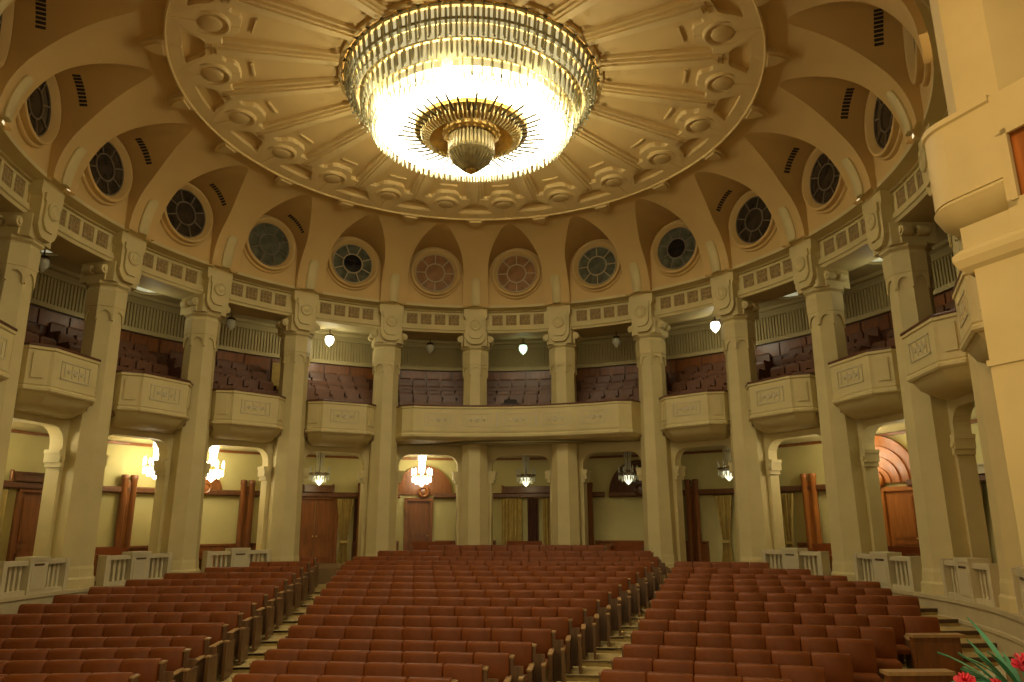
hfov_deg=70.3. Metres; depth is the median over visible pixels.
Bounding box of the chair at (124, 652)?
[115,647,152,658]
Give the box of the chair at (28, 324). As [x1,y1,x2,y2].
[26,323,52,338]
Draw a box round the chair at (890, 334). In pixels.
[886,330,893,339]
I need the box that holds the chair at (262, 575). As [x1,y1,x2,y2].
[250,572,271,578]
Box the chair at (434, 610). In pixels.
[429,606,454,615]
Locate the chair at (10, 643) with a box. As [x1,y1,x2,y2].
[2,638,39,648]
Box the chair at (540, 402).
[537,401,549,403]
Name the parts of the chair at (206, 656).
backrest, armrest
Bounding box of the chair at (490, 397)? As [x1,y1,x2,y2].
[487,394,493,404]
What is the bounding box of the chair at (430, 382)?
[427,379,440,390]
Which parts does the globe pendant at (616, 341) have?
glass globe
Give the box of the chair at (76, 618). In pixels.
[69,613,100,624]
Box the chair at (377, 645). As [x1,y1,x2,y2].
[370,640,403,650]
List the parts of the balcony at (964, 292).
handrail, relief panel, panel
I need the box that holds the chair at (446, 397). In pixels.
[443,394,456,404]
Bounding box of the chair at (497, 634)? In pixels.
[491,628,521,641]
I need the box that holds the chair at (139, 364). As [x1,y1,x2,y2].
[135,360,160,373]
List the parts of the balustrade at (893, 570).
post, post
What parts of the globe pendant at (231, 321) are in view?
glass globe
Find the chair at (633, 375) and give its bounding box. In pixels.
[622,372,638,387]
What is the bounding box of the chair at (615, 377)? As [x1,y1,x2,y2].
[608,373,624,385]
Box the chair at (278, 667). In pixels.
[249,660,290,674]
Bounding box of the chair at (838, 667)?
[810,652,853,681]
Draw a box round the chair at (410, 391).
[400,385,413,400]
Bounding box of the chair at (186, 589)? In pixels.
[182,586,205,593]
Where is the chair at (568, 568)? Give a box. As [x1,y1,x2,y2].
[566,566,584,571]
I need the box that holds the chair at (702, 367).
[694,363,712,379]
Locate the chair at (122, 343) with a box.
[119,339,141,359]
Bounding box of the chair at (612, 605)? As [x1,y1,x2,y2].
[583,590,620,635]
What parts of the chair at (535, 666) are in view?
backrest, armrest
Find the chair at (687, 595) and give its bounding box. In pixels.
[683,591,710,602]
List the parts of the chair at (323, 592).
backrest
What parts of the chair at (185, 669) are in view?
backrest, armrest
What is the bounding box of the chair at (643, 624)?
[637,619,668,631]
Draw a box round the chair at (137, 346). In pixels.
[133,343,157,371]
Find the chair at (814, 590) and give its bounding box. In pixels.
[810,587,836,594]
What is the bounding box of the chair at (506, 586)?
[503,583,525,589]
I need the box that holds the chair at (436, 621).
[430,616,457,627]
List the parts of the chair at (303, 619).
backrest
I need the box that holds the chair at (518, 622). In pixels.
[513,617,540,628]
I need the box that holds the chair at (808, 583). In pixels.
[804,580,829,586]
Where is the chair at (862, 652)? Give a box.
[836,638,881,681]
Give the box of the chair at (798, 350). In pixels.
[781,346,803,363]
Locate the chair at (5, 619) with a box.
[0,614,15,624]
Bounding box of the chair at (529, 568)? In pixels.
[527,566,545,571]
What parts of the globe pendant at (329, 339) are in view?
glass globe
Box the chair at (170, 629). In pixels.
[162,623,194,635]
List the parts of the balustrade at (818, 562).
post, post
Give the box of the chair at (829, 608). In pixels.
[824,603,855,614]
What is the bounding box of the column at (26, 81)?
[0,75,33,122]
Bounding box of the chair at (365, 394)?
[360,390,372,401]
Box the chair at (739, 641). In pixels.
[731,634,765,652]
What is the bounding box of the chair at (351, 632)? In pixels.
[345,626,374,639]
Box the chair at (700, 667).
[694,661,736,675]
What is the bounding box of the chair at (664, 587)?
[659,584,684,591]
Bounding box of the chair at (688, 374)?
[674,373,692,388]
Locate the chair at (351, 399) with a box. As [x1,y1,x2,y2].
[349,398,362,401]
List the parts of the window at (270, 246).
pane, pane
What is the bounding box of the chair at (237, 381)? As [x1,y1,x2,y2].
[227,376,248,387]
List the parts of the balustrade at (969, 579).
post, post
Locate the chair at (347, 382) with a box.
[341,381,357,394]
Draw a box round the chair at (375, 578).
[372,576,393,581]
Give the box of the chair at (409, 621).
[403,615,431,627]
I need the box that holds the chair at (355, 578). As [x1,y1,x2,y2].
[352,576,372,581]
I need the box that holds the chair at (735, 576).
[733,574,754,590]
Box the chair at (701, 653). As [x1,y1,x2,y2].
[695,647,732,661]
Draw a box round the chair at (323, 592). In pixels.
[312,589,344,604]
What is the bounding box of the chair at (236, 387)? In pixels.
[235,386,248,389]
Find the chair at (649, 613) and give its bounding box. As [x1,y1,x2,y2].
[644,608,674,620]
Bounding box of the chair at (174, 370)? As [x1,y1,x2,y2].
[171,359,182,377]
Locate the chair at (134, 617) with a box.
[126,612,156,623]
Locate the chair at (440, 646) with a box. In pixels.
[434,640,466,652]
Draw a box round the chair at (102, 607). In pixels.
[96,603,124,612]
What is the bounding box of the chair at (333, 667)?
[325,661,365,675]
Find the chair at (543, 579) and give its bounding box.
[541,577,561,582]
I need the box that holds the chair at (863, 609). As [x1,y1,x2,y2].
[854,604,887,615]
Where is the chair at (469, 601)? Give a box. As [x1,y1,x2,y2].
[465,597,490,606]
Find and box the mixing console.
[501,399,519,404]
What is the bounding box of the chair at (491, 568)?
[489,566,507,570]
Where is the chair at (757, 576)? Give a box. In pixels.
[755,574,777,585]
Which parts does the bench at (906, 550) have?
panel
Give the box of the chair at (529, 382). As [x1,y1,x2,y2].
[525,379,538,390]
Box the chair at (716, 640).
[697,633,730,647]
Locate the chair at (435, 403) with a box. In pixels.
[430,402,442,404]
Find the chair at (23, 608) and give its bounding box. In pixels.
[17,604,46,613]
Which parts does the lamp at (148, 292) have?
glass dish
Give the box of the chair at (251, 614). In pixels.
[226,601,262,649]
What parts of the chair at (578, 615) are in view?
backrest, armrest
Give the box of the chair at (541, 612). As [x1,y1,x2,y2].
[531,607,556,617]
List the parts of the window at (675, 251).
pane, pane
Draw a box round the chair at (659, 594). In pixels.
[654,590,682,600]
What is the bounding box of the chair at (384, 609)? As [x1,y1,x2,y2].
[379,605,404,614]
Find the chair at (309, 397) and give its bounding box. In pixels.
[307,394,316,399]
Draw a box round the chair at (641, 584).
[616,571,647,608]
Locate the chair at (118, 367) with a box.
[116,365,129,369]
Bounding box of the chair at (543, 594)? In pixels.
[534,590,558,599]
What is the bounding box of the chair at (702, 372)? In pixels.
[688,371,707,386]
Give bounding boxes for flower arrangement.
[937,617,1023,681]
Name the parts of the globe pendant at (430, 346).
glass globe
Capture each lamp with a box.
[40,250,58,255]
[134,286,162,294]
[270,361,280,389]
[777,292,802,298]
[867,258,882,264]
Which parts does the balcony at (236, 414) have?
panel, handrail, relief panel, panel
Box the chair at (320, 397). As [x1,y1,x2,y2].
[318,396,332,399]
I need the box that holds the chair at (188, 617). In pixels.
[182,612,211,622]
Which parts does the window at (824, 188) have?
pane, pane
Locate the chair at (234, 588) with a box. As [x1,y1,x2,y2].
[228,585,252,592]
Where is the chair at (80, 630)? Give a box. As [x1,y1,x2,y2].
[72,624,105,637]
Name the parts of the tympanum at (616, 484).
arch moulding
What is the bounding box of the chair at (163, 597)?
[159,594,186,601]
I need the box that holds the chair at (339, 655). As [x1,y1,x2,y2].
[332,650,368,662]
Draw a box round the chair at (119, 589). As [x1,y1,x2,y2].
[111,586,137,593]
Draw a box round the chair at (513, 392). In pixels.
[510,386,523,400]
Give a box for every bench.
[93,547,127,576]
[199,549,207,569]
[411,541,451,550]
[507,541,541,544]
[609,541,643,551]
[808,544,831,558]
[887,546,920,555]
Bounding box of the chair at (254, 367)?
[247,363,265,380]
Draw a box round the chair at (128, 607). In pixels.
[122,603,149,612]
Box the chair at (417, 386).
[414,385,427,397]
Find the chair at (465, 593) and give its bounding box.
[461,589,485,597]
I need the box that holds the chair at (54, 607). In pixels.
[44,603,73,613]
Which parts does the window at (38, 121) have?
pane, pane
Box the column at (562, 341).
[543,275,581,544]
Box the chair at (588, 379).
[581,375,596,390]
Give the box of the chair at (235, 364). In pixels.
[231,361,251,378]
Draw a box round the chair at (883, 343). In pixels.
[871,340,886,348]
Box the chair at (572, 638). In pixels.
[541,617,581,673]
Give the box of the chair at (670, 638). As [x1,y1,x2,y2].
[664,631,696,647]
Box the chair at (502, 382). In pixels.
[498,379,510,392]
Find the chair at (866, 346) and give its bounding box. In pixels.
[847,337,871,350]
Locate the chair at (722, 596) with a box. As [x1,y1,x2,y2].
[710,592,737,602]
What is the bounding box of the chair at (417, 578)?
[414,576,434,582]
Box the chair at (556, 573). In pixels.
[554,571,573,576]
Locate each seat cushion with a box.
[853,672,881,681]
[876,658,902,668]
[896,644,910,654]
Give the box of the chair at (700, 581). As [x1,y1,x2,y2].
[687,578,709,585]
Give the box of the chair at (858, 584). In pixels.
[854,581,880,587]
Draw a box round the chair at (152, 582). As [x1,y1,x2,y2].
[148,579,172,585]
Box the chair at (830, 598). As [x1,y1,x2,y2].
[825,594,856,604]
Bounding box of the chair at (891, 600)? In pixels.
[886,596,920,614]
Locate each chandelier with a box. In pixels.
[142,442,158,479]
[206,446,224,481]
[309,452,330,484]
[341,0,599,182]
[411,455,431,486]
[516,455,535,486]
[618,452,637,484]
[717,446,732,480]
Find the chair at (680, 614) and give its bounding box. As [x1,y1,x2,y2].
[675,609,705,622]
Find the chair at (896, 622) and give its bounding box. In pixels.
[867,615,910,663]
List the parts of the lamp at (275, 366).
edge frame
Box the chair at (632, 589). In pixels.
[606,577,639,616]
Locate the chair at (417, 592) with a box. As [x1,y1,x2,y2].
[413,589,437,596]
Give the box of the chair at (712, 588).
[709,585,733,592]
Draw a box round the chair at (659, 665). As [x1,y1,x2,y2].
[653,659,693,675]
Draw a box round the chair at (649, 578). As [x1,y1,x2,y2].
[624,566,654,598]
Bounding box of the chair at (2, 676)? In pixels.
[0,674,7,681]
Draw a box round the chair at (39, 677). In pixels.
[3,673,49,681]
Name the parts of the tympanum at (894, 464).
arch moulding, arch moulding, arch moulding, arch moulding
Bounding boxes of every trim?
[0,0,948,339]
[3,473,985,497]
[96,540,919,568]
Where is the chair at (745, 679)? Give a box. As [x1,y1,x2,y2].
[743,677,791,681]
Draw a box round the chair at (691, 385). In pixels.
[681,380,700,390]
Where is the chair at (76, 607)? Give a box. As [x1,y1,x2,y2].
[70,603,99,612]
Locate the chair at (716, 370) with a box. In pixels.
[702,369,721,379]
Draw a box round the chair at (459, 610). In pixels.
[454,606,479,616]
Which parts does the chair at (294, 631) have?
backrest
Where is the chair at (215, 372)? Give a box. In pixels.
[214,366,226,376]
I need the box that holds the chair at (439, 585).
[436,582,457,589]
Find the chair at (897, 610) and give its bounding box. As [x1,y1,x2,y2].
[886,605,920,616]
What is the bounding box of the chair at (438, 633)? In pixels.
[432,627,462,640]
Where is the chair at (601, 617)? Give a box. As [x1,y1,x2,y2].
[570,598,609,646]
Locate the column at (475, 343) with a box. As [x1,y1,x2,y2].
[457,278,493,544]
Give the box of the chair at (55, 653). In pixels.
[46,648,84,659]
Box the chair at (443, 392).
[441,386,453,401]
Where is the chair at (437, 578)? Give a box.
[434,576,455,582]
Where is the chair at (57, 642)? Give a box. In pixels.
[36,637,73,648]
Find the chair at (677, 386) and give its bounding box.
[667,382,685,392]
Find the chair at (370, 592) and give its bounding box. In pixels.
[366,589,390,596]
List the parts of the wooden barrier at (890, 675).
panel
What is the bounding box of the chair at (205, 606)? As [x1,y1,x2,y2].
[200,602,227,611]
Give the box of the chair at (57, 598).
[52,595,80,602]
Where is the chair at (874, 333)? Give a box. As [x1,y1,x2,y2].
[853,327,881,348]
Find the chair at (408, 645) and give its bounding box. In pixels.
[402,640,435,651]
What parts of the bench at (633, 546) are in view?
seat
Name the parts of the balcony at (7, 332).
relief panel, handrail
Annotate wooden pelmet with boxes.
[9,470,44,481]
[302,484,334,491]
[501,485,549,492]
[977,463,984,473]
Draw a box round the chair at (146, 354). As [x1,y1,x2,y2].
[141,353,165,364]
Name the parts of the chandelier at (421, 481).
lamp shade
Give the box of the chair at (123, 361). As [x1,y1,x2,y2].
[118,356,144,370]
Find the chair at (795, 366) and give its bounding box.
[777,363,800,375]
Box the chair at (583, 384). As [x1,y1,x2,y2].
[578,383,593,396]
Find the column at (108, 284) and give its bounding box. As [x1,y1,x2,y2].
[50,199,158,588]
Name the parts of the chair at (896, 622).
backrest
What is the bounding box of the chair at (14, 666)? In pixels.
[3,660,47,674]
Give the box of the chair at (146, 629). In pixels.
[132,623,165,636]
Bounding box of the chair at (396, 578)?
[393,576,414,581]
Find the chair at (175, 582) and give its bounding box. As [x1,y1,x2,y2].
[171,579,194,585]
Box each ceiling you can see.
[0,0,932,305]
[12,407,976,457]
[48,209,948,344]
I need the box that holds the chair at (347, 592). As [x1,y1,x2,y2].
[343,589,367,596]
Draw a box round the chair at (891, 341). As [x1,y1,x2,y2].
[886,337,894,345]
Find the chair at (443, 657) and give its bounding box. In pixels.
[437,652,473,664]
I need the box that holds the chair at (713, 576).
[711,574,732,579]
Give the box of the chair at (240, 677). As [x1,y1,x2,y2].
[231,673,277,681]
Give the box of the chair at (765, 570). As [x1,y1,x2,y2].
[763,568,786,578]
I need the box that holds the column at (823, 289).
[778,207,871,580]
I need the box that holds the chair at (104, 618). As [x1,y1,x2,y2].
[97,613,127,623]
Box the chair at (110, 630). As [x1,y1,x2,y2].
[102,624,135,636]
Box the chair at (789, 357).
[773,356,795,366]
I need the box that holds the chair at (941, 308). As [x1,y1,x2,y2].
[935,304,944,312]
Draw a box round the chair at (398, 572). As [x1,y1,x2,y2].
[394,570,413,575]
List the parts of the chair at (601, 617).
backrest, armrest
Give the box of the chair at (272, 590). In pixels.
[251,585,283,626]
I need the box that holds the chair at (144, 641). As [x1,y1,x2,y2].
[137,636,173,646]
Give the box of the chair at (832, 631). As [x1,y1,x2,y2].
[825,625,860,638]
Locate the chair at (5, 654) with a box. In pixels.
[0,649,16,660]
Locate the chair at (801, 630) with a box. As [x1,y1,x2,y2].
[793,624,826,637]
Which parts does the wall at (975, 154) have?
wood panel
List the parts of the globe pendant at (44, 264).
glass globe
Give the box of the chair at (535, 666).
[499,641,547,681]
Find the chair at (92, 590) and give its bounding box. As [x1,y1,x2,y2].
[88,587,112,593]
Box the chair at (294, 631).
[275,625,318,648]
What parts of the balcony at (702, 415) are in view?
panel, relief panel, handrail, panel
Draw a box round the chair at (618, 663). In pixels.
[611,657,652,672]
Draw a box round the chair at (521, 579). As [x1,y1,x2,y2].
[519,577,540,582]
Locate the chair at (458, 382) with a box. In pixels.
[454,379,463,391]
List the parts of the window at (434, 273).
pane, pane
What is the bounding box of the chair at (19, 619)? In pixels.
[12,613,44,624]
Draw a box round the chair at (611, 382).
[605,381,621,394]
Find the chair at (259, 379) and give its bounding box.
[252,371,271,386]
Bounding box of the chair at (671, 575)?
[667,573,689,578]
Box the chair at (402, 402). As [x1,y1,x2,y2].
[400,401,412,404]
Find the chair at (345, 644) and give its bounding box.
[339,639,371,650]
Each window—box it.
[0,2,13,67]
[15,75,60,147]
[81,137,132,205]
[160,183,212,246]
[243,216,295,273]
[326,237,378,290]
[408,248,461,298]
[490,249,541,298]
[571,240,621,291]
[651,220,700,276]
[729,190,776,251]
[802,147,846,213]
[864,91,902,159]
[903,25,930,86]
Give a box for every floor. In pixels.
[0,563,1023,681]
[16,274,975,441]
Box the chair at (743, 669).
[736,663,779,681]
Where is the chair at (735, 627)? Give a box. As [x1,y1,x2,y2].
[729,622,760,639]
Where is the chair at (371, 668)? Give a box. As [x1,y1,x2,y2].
[364,662,404,676]
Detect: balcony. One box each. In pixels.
[0,320,17,381]
[14,342,100,418]
[110,369,192,433]
[209,388,285,442]
[305,399,375,447]
[395,399,641,444]
[659,389,729,442]
[745,372,819,433]
[828,346,902,419]
[900,309,972,399]
[951,271,988,363]
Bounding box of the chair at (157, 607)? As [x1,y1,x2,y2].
[148,602,176,612]
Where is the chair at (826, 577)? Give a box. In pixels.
[823,575,847,580]
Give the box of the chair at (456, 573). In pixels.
[453,571,472,575]
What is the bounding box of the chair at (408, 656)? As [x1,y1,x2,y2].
[402,651,438,663]
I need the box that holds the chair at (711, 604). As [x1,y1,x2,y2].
[706,600,734,610]
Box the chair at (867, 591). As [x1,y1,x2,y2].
[863,588,891,595]
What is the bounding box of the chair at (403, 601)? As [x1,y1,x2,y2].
[388,597,414,605]
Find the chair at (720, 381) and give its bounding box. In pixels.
[709,376,726,387]
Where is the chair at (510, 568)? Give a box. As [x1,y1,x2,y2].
[508,566,526,570]
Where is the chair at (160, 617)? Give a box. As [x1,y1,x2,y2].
[154,612,184,623]
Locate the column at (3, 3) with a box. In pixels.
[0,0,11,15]
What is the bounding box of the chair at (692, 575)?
[690,573,710,578]
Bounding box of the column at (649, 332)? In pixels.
[628,262,678,567]
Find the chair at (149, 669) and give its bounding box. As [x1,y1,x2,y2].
[120,658,174,681]
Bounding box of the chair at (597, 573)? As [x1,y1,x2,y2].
[595,571,615,576]
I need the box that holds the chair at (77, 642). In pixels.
[70,637,106,648]
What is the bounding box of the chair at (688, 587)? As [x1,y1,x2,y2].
[685,584,708,591]
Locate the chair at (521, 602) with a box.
[517,598,543,606]
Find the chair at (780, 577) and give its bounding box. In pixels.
[777,575,800,579]
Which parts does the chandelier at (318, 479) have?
lamp shade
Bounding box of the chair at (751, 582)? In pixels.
[733,579,755,589]
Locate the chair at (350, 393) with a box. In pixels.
[345,389,361,400]
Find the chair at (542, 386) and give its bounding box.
[537,385,550,400]
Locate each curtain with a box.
[0,488,8,536]
[336,498,354,562]
[352,498,357,556]
[501,497,523,544]
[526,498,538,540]
[541,497,550,544]
[713,494,733,563]
[780,492,794,547]
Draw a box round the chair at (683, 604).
[679,600,706,613]
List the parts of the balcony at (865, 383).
relief panel, handrail, panel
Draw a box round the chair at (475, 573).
[473,571,492,575]
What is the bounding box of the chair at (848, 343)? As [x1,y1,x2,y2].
[846,341,853,349]
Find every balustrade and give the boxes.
[0,556,70,597]
[95,551,172,585]
[201,548,270,572]
[761,548,830,575]
[853,551,921,591]
[940,557,999,606]
[1011,566,1023,616]
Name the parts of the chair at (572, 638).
backrest, armrest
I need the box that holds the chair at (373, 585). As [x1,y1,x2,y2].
[369,582,392,588]
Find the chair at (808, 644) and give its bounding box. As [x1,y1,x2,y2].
[800,637,837,652]
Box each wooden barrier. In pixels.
[879,669,955,681]
[905,633,965,681]
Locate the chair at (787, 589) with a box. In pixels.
[784,586,810,595]
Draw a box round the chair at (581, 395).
[576,391,589,401]
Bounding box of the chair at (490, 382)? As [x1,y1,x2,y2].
[487,379,497,393]
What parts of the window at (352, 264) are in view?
pane, pane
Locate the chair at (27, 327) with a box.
[26,320,40,335]
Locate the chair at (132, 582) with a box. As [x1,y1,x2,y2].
[125,579,149,585]
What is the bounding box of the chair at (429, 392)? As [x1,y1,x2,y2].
[427,386,440,400]
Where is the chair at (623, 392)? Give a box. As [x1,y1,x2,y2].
[615,387,632,398]
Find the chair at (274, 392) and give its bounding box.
[266,390,277,393]
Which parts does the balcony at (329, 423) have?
panel, handrail, relief panel, panel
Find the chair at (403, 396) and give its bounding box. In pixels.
[399,392,413,403]
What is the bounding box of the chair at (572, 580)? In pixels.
[562,577,583,583]
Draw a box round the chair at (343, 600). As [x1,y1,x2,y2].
[338,596,363,604]
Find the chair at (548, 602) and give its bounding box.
[543,598,569,609]
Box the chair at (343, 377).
[339,374,354,388]
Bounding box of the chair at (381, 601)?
[363,597,389,605]
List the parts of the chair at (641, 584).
backrest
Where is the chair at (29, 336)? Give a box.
[24,331,38,342]
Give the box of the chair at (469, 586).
[458,582,480,589]
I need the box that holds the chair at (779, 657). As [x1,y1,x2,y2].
[771,650,811,678]
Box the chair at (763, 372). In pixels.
[756,362,767,378]
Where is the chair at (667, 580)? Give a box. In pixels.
[663,578,686,585]
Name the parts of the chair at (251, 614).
backrest, armrest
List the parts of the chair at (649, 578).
backrest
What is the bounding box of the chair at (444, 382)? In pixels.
[440,379,453,392]
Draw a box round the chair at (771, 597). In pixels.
[767,593,795,602]
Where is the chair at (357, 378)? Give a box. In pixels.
[353,375,368,389]
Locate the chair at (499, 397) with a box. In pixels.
[494,394,507,402]
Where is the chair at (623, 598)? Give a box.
[595,583,630,625]
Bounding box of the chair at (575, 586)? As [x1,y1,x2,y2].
[572,583,594,591]
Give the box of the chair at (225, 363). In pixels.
[216,359,236,374]
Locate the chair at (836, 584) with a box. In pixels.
[829,581,854,588]
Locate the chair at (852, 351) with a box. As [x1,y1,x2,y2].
[847,348,861,355]
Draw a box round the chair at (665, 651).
[659,645,695,661]
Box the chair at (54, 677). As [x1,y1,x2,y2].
[45,673,91,681]
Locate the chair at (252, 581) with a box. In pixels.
[239,578,261,584]
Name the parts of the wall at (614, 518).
picture moulding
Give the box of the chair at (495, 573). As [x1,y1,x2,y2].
[493,571,512,576]
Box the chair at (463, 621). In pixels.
[458,616,485,627]
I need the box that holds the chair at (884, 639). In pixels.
[859,626,902,678]
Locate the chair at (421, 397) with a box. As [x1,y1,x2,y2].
[414,393,428,403]
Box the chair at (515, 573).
[513,571,533,576]
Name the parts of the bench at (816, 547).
backrest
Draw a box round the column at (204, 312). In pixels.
[160,236,237,572]
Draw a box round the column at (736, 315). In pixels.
[705,241,773,563]
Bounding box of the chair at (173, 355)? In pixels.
[167,350,183,375]
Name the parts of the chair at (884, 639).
backrest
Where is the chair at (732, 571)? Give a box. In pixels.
[717,568,739,574]
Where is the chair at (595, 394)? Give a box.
[587,390,603,399]
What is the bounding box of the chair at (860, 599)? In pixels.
[855,595,887,604]
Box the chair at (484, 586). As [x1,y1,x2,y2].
[480,583,502,589]
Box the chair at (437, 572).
[433,570,453,575]
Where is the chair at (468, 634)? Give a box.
[461,628,491,641]
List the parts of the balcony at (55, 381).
panel, handrail, relief panel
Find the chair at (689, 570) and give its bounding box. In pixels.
[670,567,693,574]
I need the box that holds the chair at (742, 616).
[737,611,767,626]
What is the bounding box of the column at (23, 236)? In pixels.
[0,147,86,502]
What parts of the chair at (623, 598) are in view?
backrest, armrest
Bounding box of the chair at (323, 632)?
[316,626,346,639]
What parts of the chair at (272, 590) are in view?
backrest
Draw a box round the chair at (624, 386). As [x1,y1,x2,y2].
[619,379,635,389]
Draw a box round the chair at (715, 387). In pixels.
[709,386,723,389]
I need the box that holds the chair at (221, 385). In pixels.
[218,384,233,387]
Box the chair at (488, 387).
[487,386,495,399]
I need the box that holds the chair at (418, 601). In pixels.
[414,597,439,605]
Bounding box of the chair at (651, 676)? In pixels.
[647,672,693,681]
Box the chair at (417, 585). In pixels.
[413,582,435,589]
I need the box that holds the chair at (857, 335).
[847,331,863,348]
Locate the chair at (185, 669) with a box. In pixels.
[149,647,197,681]
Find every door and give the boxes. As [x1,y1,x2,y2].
[6,489,42,560]
[299,497,337,562]
[403,498,432,550]
[880,486,918,546]
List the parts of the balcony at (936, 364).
relief panel, handrail, panel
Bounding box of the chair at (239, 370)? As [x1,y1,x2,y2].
[237,369,256,384]
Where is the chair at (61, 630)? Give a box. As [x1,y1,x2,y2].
[42,624,76,637]
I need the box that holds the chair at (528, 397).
[522,393,536,403]
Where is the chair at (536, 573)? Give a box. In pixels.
[533,571,553,576]
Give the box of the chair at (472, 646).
[466,641,499,653]
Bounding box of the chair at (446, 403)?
[444,402,456,404]
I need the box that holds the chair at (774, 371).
[762,366,785,378]
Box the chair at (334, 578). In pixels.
[331,576,352,581]
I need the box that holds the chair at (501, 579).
[498,576,518,583]
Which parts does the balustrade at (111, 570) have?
post, post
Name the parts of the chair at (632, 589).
backrest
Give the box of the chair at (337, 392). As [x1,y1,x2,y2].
[330,388,346,399]
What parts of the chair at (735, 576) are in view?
backrest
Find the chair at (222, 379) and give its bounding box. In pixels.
[213,374,233,385]
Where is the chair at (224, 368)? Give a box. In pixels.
[222,367,241,378]
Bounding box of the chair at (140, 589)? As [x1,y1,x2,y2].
[135,586,160,593]
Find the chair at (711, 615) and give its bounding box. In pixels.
[706,610,736,629]
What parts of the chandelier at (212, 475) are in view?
lamp shade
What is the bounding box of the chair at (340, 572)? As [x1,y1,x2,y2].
[336,570,356,575]
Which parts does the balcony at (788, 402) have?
panel, relief panel, handrail, panel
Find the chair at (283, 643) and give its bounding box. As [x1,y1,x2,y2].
[277,638,309,649]
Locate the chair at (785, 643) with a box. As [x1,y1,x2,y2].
[765,635,800,661]
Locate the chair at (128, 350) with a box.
[125,349,149,361]
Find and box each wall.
[0,393,997,563]
[27,246,956,400]
[921,0,1023,563]
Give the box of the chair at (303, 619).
[285,614,325,637]
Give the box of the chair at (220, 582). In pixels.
[216,579,239,585]
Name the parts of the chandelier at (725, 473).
lamp shade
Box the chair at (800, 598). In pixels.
[796,594,825,604]
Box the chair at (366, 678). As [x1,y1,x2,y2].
[362,676,407,681]
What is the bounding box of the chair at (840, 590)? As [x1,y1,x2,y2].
[837,587,864,594]
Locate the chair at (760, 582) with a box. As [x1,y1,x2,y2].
[756,579,779,589]
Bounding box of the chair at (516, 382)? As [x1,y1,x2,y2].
[511,379,524,393]
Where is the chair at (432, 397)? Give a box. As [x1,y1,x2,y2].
[428,393,442,403]
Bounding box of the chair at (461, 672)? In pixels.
[442,663,497,681]
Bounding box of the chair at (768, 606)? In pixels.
[764,602,793,622]
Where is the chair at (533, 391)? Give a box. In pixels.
[524,386,537,393]
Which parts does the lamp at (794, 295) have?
glass dish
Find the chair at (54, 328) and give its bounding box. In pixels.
[46,322,76,344]
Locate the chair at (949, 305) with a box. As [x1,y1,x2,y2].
[945,300,955,310]
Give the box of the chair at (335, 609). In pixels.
[330,605,356,614]
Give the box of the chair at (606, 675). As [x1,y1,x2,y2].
[598,669,646,681]
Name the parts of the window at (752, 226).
pane, pane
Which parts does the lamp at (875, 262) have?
glass dish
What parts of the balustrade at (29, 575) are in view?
post, post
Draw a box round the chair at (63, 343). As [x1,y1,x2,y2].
[56,333,81,348]
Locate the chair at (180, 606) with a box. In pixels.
[174,602,201,611]
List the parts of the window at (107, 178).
pane, pane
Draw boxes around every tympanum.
[204,477,221,494]
[398,466,451,497]
[609,460,641,495]
[874,436,910,486]
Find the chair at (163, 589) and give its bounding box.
[158,586,183,593]
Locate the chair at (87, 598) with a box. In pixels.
[79,594,108,602]
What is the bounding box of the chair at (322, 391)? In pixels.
[315,386,332,397]
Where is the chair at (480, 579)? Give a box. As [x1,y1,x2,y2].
[476,576,497,582]
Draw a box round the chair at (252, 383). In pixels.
[243,378,263,389]
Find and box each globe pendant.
[38,250,49,272]
[226,312,235,330]
[325,330,333,345]
[426,338,433,353]
[519,339,526,353]
[612,332,620,347]
[710,317,719,332]
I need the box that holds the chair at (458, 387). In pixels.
[455,386,463,399]
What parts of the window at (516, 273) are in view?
pane, pane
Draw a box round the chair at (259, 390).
[251,388,264,391]
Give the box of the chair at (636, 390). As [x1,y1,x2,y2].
[629,387,638,398]
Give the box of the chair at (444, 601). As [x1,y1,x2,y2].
[439,597,465,606]
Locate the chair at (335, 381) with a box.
[327,380,343,393]
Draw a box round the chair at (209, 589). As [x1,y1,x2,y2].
[205,586,228,593]
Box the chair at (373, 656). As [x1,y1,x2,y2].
[367,650,403,662]
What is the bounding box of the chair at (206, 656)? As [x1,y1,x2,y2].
[170,636,218,681]
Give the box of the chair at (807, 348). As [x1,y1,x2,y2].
[795,344,812,362]
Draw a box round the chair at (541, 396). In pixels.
[536,393,550,403]
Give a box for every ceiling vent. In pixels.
[35,0,45,29]
[72,74,86,105]
[135,138,151,164]
[210,183,225,205]
[288,214,303,232]
[716,190,731,211]
[784,148,799,172]
[841,88,854,118]
[874,8,883,45]
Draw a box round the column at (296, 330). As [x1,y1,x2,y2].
[265,260,319,561]
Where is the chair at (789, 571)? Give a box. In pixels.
[787,569,810,574]
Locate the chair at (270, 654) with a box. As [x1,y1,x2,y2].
[264,649,300,660]
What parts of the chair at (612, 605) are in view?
backrest, armrest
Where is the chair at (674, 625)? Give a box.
[669,620,698,633]
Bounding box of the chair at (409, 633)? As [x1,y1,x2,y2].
[402,627,432,640]
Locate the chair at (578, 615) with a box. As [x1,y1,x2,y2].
[557,607,595,659]
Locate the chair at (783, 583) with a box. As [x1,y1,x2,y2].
[780,580,804,586]
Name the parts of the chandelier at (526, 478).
lamp shade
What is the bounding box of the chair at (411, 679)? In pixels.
[407,677,458,681]
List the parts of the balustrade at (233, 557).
post, post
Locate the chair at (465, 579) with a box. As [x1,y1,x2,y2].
[455,576,476,582]
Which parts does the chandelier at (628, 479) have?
lamp shade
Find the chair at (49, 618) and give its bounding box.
[41,613,72,624]

